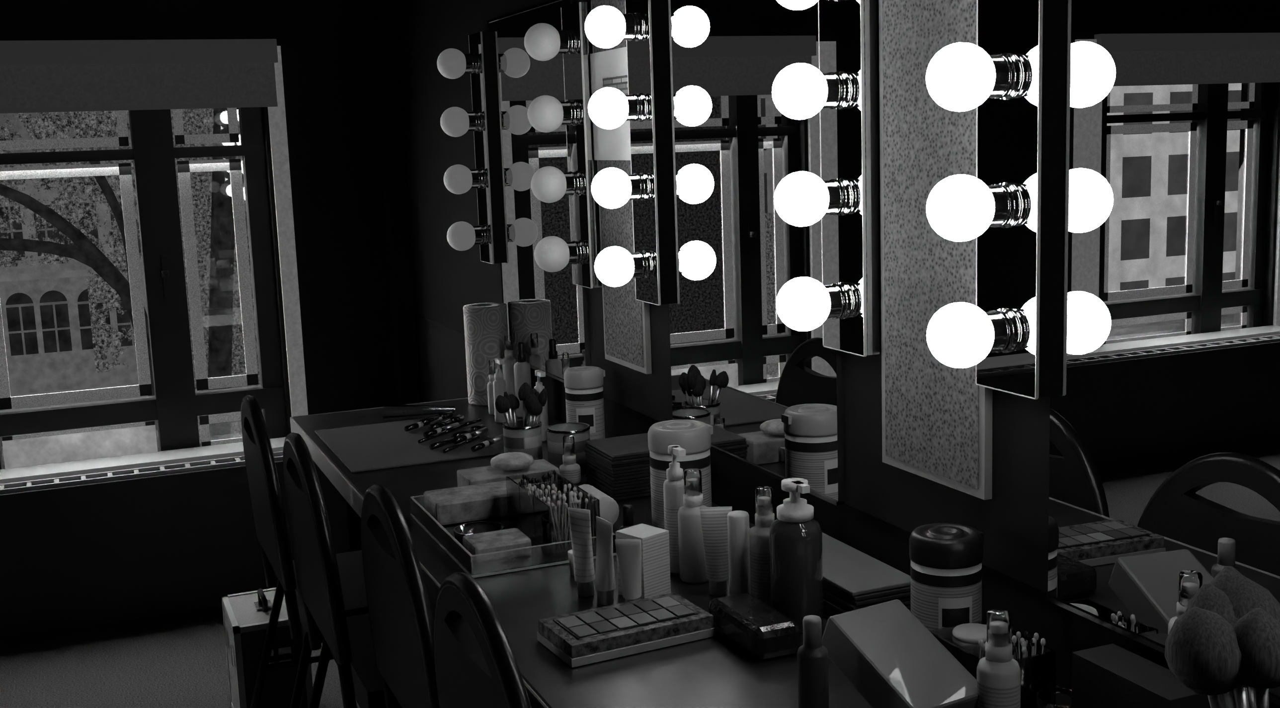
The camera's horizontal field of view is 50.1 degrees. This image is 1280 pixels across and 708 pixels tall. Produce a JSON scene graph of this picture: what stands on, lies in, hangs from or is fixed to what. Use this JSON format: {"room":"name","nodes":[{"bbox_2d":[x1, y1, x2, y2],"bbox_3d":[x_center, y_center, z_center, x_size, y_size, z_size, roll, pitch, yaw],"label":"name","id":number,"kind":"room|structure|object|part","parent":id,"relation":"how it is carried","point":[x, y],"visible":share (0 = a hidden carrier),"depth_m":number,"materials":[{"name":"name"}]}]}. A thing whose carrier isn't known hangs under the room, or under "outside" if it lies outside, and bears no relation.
{"room":"dressing room","nodes":[
{"label":"dressing room","id":0,"kind":"room"},
{"bbox_2d":[0,605,360,707],"bbox_3d":[-1.620,1.418,0.867,4.970,0.050,7.660,-6,10,-22],"label":"floor","id":1,"kind":"structure","parent":0,"point":[179,659],"depth_m":3.93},
{"bbox_2d":[0,436,350,639],"bbox_3d":[-3.076,0.730,3.860,4.440,0.470,0.289,-6,10,-22],"label":"radiator cover","id":2,"kind":"object","parent":1,"relation":"on","point":[100,540],"visible":0.66,"depth_m":4.32,"materials":[{"name":"grey metal"}]},
{"bbox_2d":[221,587,313,707],"bbox_3d":[-0.959,0.776,3.520,0.183,0.333,0.278,-6,10,-22],"label":"case","id":3,"kind":"object","parent":1,"relation":"on","point":[246,615],"visible":0.67,"depth_m":3.41,"materials":[{"name":"grey"}]},
{"bbox_2d":[240,394,430,707],"bbox_3d":[-0.672,0.527,3.192,0.522,0.916,0.477,-6,10,-22],"label":"chair","id":4,"kind":"object","parent":1,"relation":"on","point":[271,529],"visible":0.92,"depth_m":3.02,"materials":[{"name":"black plastic"}]},
{"bbox_2d":[282,432,435,707],"bbox_3d":[-0.464,0.587,2.768,0.522,0.916,0.477,-6,10,-22],"label":"chair","id":5,"kind":"object","parent":1,"relation":"on","point":[349,639],"visible":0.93,"depth_m":2.58,"materials":[{"name":"black plastic"}]},
{"bbox_2d":[360,483,439,707],"bbox_3d":[-0.218,0.647,2.338,0.522,0.916,0.477,-6,10,-22],"label":"chair","id":6,"kind":"object","parent":1,"relation":"on","point":[401,619],"visible":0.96,"depth_m":2.17,"materials":[{"name":"black plastic"}]},
{"bbox_2d":[433,571,531,707],"bbox_3d":[-0.020,0.716,1.863,0.522,0.916,0.477,-6,10,-22],"label":"chair","id":7,"kind":"object","parent":1,"relation":"on","point":[476,665],"visible":1,"depth_m":1.71,"materials":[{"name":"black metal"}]},
{"bbox_2d":[290,397,1071,707],"bbox_3d":[0.297,0.808,1.559,0.597,0.801,4.806,-6,10,-22],"label":"countertop","id":8,"kind":"structure","parent":1,"relation":"on","point":[713,671],"depth_m":1.98,"materials":[{"name":"laminate"}]},
{"bbox_2d":[314,417,501,472],"bbox_3d":[-0.557,0.206,3.222,0.335,0.004,0.480,-6,10,-22],"label":"mat","id":9,"kind":"object","parent":8,"relation":"on","point":[384,445],"visible":0.71,"depth_m":3.16,"materials":[{"name":"rubber"}]},
{"bbox_2d":[404,410,503,452],"bbox_3d":[-0.445,0.183,3.269,0.200,0.018,0.425,-6,10,-22],"label":"hair clip","id":10,"kind":"object","parent":9,"relation":"on","point":[462,437],"visible":1,"depth_m":3.26,"materials":[{"name":"black"}]},
{"bbox_3d":[-0.568,0.140,3.521,0.184,0.038,0.038,-4,9,-13],"label":"clear cone brush guard","id":11,"kind":"part","parent":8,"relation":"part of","materials":[{"name":"clear plastic"}]},
{"bbox_2d":[463,302,508,405],"bbox_3d":[-0.405,-0.002,3.680,0.115,0.261,0.128,5,12,39],"label":"paper towel roll","id":12,"kind":"object","parent":8,"relation":"on","point":[486,324],"visible":0.77,"depth_m":3.62,"materials":[{"name":"grey paper"}]},
{"bbox_2d":[487,359,495,414],"bbox_3d":[-0.377,0.085,3.515,0.030,0.140,0.030,-6,10,-22],"label":"spray bottle","id":13,"kind":"object","parent":8,"relation":"on","point":[492,368],"visible":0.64,"depth_m":3.51,"materials":[{"name":"grey plastic"}]},
{"bbox_2d":[492,357,506,422],"bbox_3d":[-0.346,0.091,3.401,0.032,0.160,0.048,-6,10,-22],"label":"pump bottle","id":14,"kind":"object","parent":8,"relation":"on","point":[499,387],"visible":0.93,"depth_m":3.40,"materials":[{"name":"grey plastic"}]},
{"bbox_2d":[456,451,559,490],"bbox_3d":[-0.261,0.237,2.716,0.185,0.082,0.099,-6,10,-22],"label":"sponge","id":15,"kind":"object","parent":8,"relation":"on","point":[503,465],"visible":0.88,"depth_m":2.69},
{"bbox_2d":[502,334,516,395],"bbox_3d":[-0.342,0.046,3.590,0.036,0.190,0.036,-6,10,-22],"label":"spray bottle","id":16,"kind":"object","parent":8,"relation":"on","point":[508,367],"visible":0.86,"depth_m":3.58,"materials":[{"name":"grey plastic"}]},
{"bbox_2d":[409,483,616,577],"bbox_3d":[-0.237,0.303,2.439,0.251,0.036,0.421,-6,10,-22],"label":"acrylic tray","id":17,"kind":"object","parent":8,"relation":"on","point":[443,535],"visible":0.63,"depth_m":2.30,"materials":[{"name":"grey"}]},
{"bbox_2d":[453,520,504,544],"bbox_3d":[-0.280,0.315,2.390,0.090,0.022,0.090,-6,10,-22],"label":"glass dish","id":18,"kind":"object","parent":17,"relation":"on","point":[458,535],"visible":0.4,"depth_m":2.42,"materials":[{"name":"clear glass"}]},
{"bbox_2d":[506,469,600,556],"bbox_3d":[-0.155,0.273,2.404,0.094,0.091,0.240,-6,10,-22],"label":"organizer","id":19,"kind":"object","parent":17,"relation":"on","point":[529,513],"visible":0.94,"depth_m":2.38,"materials":[{"name":"clear plastic"}]},
{"bbox_2d":[494,382,547,460],"bbox_3d":[-0.259,0.153,2.927,0.110,0.181,0.088,-6,10,-22],"label":"cup","id":20,"kind":"object","parent":8,"relation":"on","point":[524,435],"visible":0.92,"depth_m":2.90,"materials":[{"name":"ceramic"}]},
{"bbox_2d":[513,341,531,417],"bbox_3d":[-0.297,0.064,3.469,0.042,0.190,0.042,-6,10,-22],"label":"bottle","id":21,"kind":"object","parent":8,"relation":"on","point":[522,368],"visible":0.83,"depth_m":3.45,"materials":[{"name":"grey plastic"}]},
{"bbox_2d":[534,369,548,441],"bbox_3d":[-0.229,0.121,3.175,0.034,0.165,0.049,-6,10,-22],"label":"pump bottle","id":22,"kind":"object","parent":8,"relation":"on","point":[539,386],"visible":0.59,"depth_m":3.17,"materials":[{"name":"grey plastic"}]},
{"bbox_2d":[546,421,590,475],"bbox_3d":[-0.149,0.200,2.878,0.092,0.096,0.092,-6,10,-22],"label":"cup","id":23,"kind":"object","parent":8,"relation":"on","point":[580,431],"visible":0.74,"depth_m":2.84,"materials":[{"name":"metal"}]},
{"bbox_2d":[559,435,580,483],"bbox_3d":[-0.144,0.214,2.789,0.044,0.095,0.044,-6,10,-22],"label":"spray bottle","id":24,"kind":"object","parent":8,"relation":"on","point":[571,470],"visible":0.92,"depth_m":2.78,"materials":[{"name":"grey plastic"}]},
{"bbox_2d":[567,549,574,576],"bbox_3d":[-0.101,0.335,2.195,0.028,0.040,0.028,-6,10,-22],"label":"tube","id":25,"kind":"object","parent":8,"relation":"on","point":[570,552],"visible":0.25,"depth_m":2.19,"materials":[{"name":"white plastic"}]},
{"bbox_2d":[567,507,595,596],"bbox_3d":[-0.088,0.302,2.099,0.032,0.137,0.042,-6,10,-22],"label":"tube","id":26,"kind":"object","parent":8,"relation":"on","point":[579,519],"visible":0.98,"depth_m":2.09,"materials":[{"name":"white plastic"}]},
{"bbox_2d":[563,365,605,439],"bbox_3d":[-0.120,0.126,3.033,0.091,0.191,0.087,-6,10,-22],"label":"wipes canister","id":27,"kind":"object","parent":8,"relation":"on","point":[584,385],"visible":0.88,"depth_m":2.99,"materials":[{"name":"grey plastic"}]},
{"bbox_2d":[578,483,619,524],"bbox_3d":[-0.084,0.277,2.492,0.060,0.060,0.104,-6,10,-22],"label":"pads","id":28,"kind":"object","parent":8,"relation":"on","point":[609,509],"visible":0.53,"depth_m":2.45,"materials":[{"name":"white"}]},
{"bbox_2d":[594,515,615,605],"bbox_3d":[-0.054,0.311,2.051,0.031,0.132,0.039,-2,9,0],"label":"tube","id":29,"kind":"object","parent":8,"relation":"on","point":[604,582],"visible":1,"depth_m":2.04,"materials":[{"name":"white plastic"}]},
{"bbox_2d":[584,432,650,500],"bbox_3d":[-0.017,0.222,2.729,0.146,0.089,0.156,-6,10,-22],"label":"napkin stack","id":30,"kind":"object","parent":8,"relation":"on","point":[618,467],"visible":0.63,"depth_m":2.66,"materials":[{"name":"black paper"}]},
{"bbox_2d":[537,591,716,667],"bbox_3d":[-0.020,0.381,1.913,0.220,0.033,0.120,-6,10,-26],"label":"palette","id":31,"kind":"object","parent":8,"relation":"on","point":[599,634],"visible":1,"depth_m":1.88,"materials":[{"name":"grey plastic"}]},
{"bbox_2d":[619,503,634,529],"bbox_3d":[-0.019,0.294,2.290,0.030,0.085,0.030,-6,10,-22],"label":"bottle","id":32,"kind":"object","parent":8,"relation":"on","point":[627,509],"visible":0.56,"depth_m":2.28,"materials":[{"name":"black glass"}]},
{"bbox_2d":[614,539,641,601],"bbox_3d":[-0.015,0.326,2.012,0.032,0.111,0.029,-6,10,-22],"label":"tube","id":33,"kind":"object","parent":8,"relation":"on","point":[628,551],"visible":0.86,"depth_m":2.00,"materials":[{"name":"white plastic"}]},
{"bbox_2d":[615,523,670,598],"bbox_3d":[0.005,0.318,2.090,0.055,0.100,0.060,-10,12,-42],"label":"carton","id":34,"kind":"object","parent":8,"relation":"on","point":[655,540],"visible":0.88,"depth_m":2.07,"materials":[{"name":"white cardboard"}]},
{"bbox_2d":[663,444,685,572],"bbox_3d":[0.060,0.248,2.186,0.038,0.204,0.051,-6,10,-22],"label":"pump bottle","id":35,"kind":"object","parent":8,"relation":"on","point":[673,486],"visible":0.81,"depth_m":2.17,"materials":[{"name":"grey plastic"}]},
{"bbox_2d":[647,419,713,529],"bbox_3d":[0.072,0.220,2.367,0.112,0.201,0.108,-6,10,-22],"label":"wipes canister","id":36,"kind":"object","parent":8,"relation":"on","point":[694,436],"visible":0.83,"depth_m":2.33,"materials":[{"name":"grey plastic"}]},
{"bbox_2d":[677,468,709,583],"bbox_3d":[0.085,0.268,2.146,0.050,0.176,0.050,-6,10,-22],"label":"spray bottle","id":37,"kind":"object","parent":8,"relation":"on","point":[692,566],"visible":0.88,"depth_m":2.13,"materials":[{"name":"grey plastic"}]},
{"bbox_2d":[699,506,731,595],"bbox_3d":[0.117,0.298,2.079,0.036,0.135,0.034,6,12,42],"label":"tube","id":38,"kind":"object","parent":8,"relation":"on","point":[714,520],"visible":0.91,"depth_m":2.07,"materials":[{"name":"white plastic"}]},
{"bbox_2d":[727,510,750,595],"bbox_3d":[0.147,0.303,2.028,0.032,0.139,0.032,-6,10,-22],"label":"bottle","id":39,"kind":"object","parent":8,"relation":"on","point":[738,520],"visible":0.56,"depth_m":2.01,"materials":[{"name":"white plastic"}]},
{"bbox_2d":[708,592,800,659],"bbox_3d":[0.156,0.373,1.885,0.072,0.045,0.155,-6,10,-22],"label":"case","id":40,"kind":"object","parent":8,"relation":"on","point":[760,630],"visible":0.9,"depth_m":1.84,"materials":[{"name":"black plastic"}]},
{"bbox_2d":[749,485,774,605],"bbox_3d":[0.183,0.284,1.997,0.046,0.183,0.046,-6,10,-22],"label":"spray bottle","id":41,"kind":"object","parent":8,"relation":"on","point":[759,537],"visible":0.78,"depth_m":1.98,"materials":[{"name":"white plastic"}]},
{"bbox_2d":[769,477,823,633],"bbox_3d":[0.219,0.281,1.925,0.074,0.210,0.074,-6,10,-22],"label":"pump bottle","id":42,"kind":"object","parent":8,"relation":"on","point":[796,537],"visible":0.9,"depth_m":1.90,"materials":[{"name":"grey plastic"}]},
{"bbox_2d":[797,614,828,707],"bbox_3d":[0.201,0.372,1.595,0.036,0.135,0.036,-6,10,-22],"label":"bottle","id":43,"kind":"object","parent":8,"relation":"on","point":[813,679],"visible":1,"depth_m":1.58,"materials":[{"name":"grey plastic"}]},
{"bbox_2d":[821,532,910,618],"bbox_3d":[0.293,0.335,2.044,0.115,0.059,0.285,-6,10,-22],"label":"napkin stack","id":44,"kind":"object","parent":8,"relation":"on","point":[853,579],"visible":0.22,"depth_m":1.95,"materials":[{"name":"grey paper"}]},
{"bbox_2d":[821,598,978,707],"bbox_3d":[0.306,0.369,1.605,0.110,0.112,0.172,-7,10,-30],"label":"tissue box","id":45,"kind":"object","parent":8,"relation":"on","point":[883,650],"visible":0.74,"depth_m":1.59,"materials":[{"name":"grey cardboard"}]},
{"bbox_2d":[909,522,983,642],"bbox_3d":[0.399,0.315,1.779,0.097,0.176,0.094,-6,10,-22],"label":"jar","id":46,"kind":"object","parent":8,"relation":"on","point":[946,558],"visible":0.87,"depth_m":1.74,"materials":[{"name":"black plastic"}]},
{"bbox_2d":[929,619,1056,707],"bbox_3d":[0.427,0.374,1.673,0.095,0.089,0.128,-6,10,-22],"label":"organizer","id":47,"kind":"object","parent":8,"relation":"on","point":[1037,662],"visible":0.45,"depth_m":1.64,"materials":[{"name":"clear plastic"}]},
{"bbox_2d":[976,607,1020,707],"bbox_3d":[0.407,0.363,1.554,0.048,0.150,0.048,-6,10,-22],"label":"spray bottle","id":48,"kind":"object","parent":8,"relation":"on","point":[998,679],"visible":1,"depth_m":1.54,"materials":[{"name":"white plastic"}]},
{"bbox_2d":[1036,687,1071,707],"bbox_3d":[0.491,0.414,1.598,0.056,0.030,0.056,-6,10,-22],"label":"glass bowl","id":49,"kind":"object","parent":8,"relation":"on","point":[1042,695],"visible":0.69,"depth_m":1.62,"materials":[{"name":"clear glass"}]},
{"bbox_2d":[1071,642,1210,707],"bbox_3d":[0.545,0.393,1.496,0.059,0.100,0.150,-6,10,-22],"label":"box","id":50,"kind":"object","parent":8,"relation":"on","point":[1111,675],"visible":0.82,"depth_m":1.49,"materials":[{"name":"black cardboard"}]},
{"bbox_2d":[1164,565,1279,707],"bbox_3d":[0.540,0.347,1.166,0.170,0.295,0.154,6,12,40],"label":"brushes","id":51,"kind":"object","parent":8,"relation":"on","point":[1225,647],"visible":1,"depth_m":1.13,"materials":[{"name":"black"}]},
{"bbox_2d":[0,0,396,551],"bbox_3d":[-3.068,-0.344,3.988,4.970,2.550,0.220,-6,10,-22],"label":"wall","id":52,"kind":"structure","parent":0,"point":[328,60],"depth_m":4.67,"materials":[{"name":"black paint"}]},
{"bbox_2d":[0,38,278,113],"bbox_3d":[-1.786,-0.872,4.303,1.270,0.218,0.045,-6,10,-22],"label":"roller blind","id":53,"kind":"object","parent":52,"relation":"attached to","point":[36,76],"visible":1,"depth_m":4.36,"materials":[{"name":"grey fabric"}]},
{"bbox_2d":[0,106,287,469],"bbox_3d":[-1.804,-0.298,4.464,1.190,1.380,0.127,-6,10,-22],"label":"window","id":54,"kind":"structure","parent":52,"relation":"in","point":[176,405],"depth_m":4.57,"materials":[{"name":"black metal"}]},
{"bbox_2d":[1,424,157,468],"bbox_3d":[-1.850,0.310,4.540,0.470,0.096,0.018,-6,10,-22],"label":"window pane","id":55,"kind":"object","parent":54,"relation":"attached to","point":[20,452],"visible":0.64,"depth_m":4.53,"materials":[{"name":"glass"}]},
{"bbox_2d":[267,45,308,417],"bbox_3d":[-1.834,-0.304,4.382,1.436,1.320,0.018,-6,10,-22],"label":"trim","id":56,"kind":"structure","parent":52,"relation":"attached to","point":[277,115],"depth_m":4.64,"materials":[{"name":"wood"}]},
{"bbox_2d":[436,0,602,382],"bbox_3d":[-0.315,-0.388,3.358,0.140,0.892,0.869,-6,10,-22],"label":"vanity mirror","id":57,"kind":"object","parent":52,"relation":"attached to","point":[529,120],"visible":1,"depth_m":3.36,"materials":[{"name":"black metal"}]},
{"bbox_2d":[590,0,651,374],"bbox_3d":[-0.049,-0.581,2.826,0.014,1.230,0.235,-6,10,-22],"label":"panel","id":58,"kind":"object","parent":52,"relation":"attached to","point":[626,319],"visible":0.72,"depth_m":2.88,"materials":[{"name":"grey"}]},
{"bbox_2d":[589,46,630,160],"bbox_3d":[-0.059,-0.515,2.843,0.002,0.225,0.225,-6,10,-22],"label":"picture","id":59,"kind":"object","parent":58,"relation":"attached to","point":[608,68],"visible":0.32,"depth_m":2.84,"materials":[{"name":"white paper"}]},
{"bbox_2d":[584,0,881,505],"bbox_3d":[0.118,-0.240,2.332,0.140,0.892,0.865,-6,10,-22],"label":"vanity mirror","id":60,"kind":"object","parent":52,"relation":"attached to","point":[753,186],"visible":0.99,"depth_m":2.31,"materials":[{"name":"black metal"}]},
{"bbox_2d":[878,0,992,499],"bbox_3d":[0.384,-0.433,1.799,0.014,1.230,0.243,-6,10,-22],"label":"panel","id":61,"kind":"object","parent":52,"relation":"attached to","point":[937,422],"visible":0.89,"depth_m":1.85,"materials":[{"name":"grey"}]},
{"bbox_2d":[925,0,1279,705],"bbox_3d":[0.554,-0.092,1.299,0.140,0.892,0.869,-6,10,-22],"label":"vanity mirror","id":62,"kind":"object","parent":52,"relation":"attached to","point":[1121,207],"visible":1,"depth_m":1.50,"materials":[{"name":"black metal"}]},
{"bbox_2d":[395,0,1049,592],"bbox_3d":[0.572,-0.498,1.352,0.007,1.675,7.360,-6,10,-22],"label":"wall panel","id":63,"kind":"object","parent":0,"point":[1013,523],"depth_m":2.85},
{"bbox_2d":[414,313,1279,707],"bbox_3d":[0.579,-0.091,1.578,0.100,2.550,7.660,-6,10,-22],"label":"backsplash","id":64,"kind":"structure","parent":0,"point":[441,357],"depth_m":2.18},
{"label":"outside","id":65,"kind":"structure","parent":0,"visible":0},
{"bbox_2d":[0,382,159,468],"bbox_3d":[-29.844,6.599,24.492,200.000,0.140,54.000,-6,10,-22],"label":"street","id":66,"kind":"structure","parent":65,"point":[134,383],"depth_m":53.02,"materials":[{"name":"stone"}]},
{"bbox_2d":[0,110,147,394],"bbox_3d":[-40.897,-20.473,44.946,180.000,47.900,1.000,-6,10,-22],"label":"facade","id":67,"kind":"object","parent":66,"relation":"on","point":[46,315],"visible":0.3,"depth_m":55.19,"materials":[{"name":"stone"}]},
{"bbox_2d":[0,107,262,446],"bbox_3d":[-10.802,-1.118,15.213,13.641,16.900,2.162,-4,9,-12],"label":"foliage","id":68,"kind":"object","parent":66,"relation":"on","point":[198,121],"visible":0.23,"depth_m":15.33,"materials":[{"name":"plant"}]},
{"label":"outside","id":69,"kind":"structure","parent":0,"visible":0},
{"bbox_2d":[0,107,237,440],"bbox_3d":[-5.698,-0.787,15.525,1.130,4.411,3.486,4,11,35],"label":"tree","id":70,"kind":"object","parent":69,"point":[222,226],"visible":0.7,"depth_m":16.59,"materials":[{"name":"black plant"}]}
]}

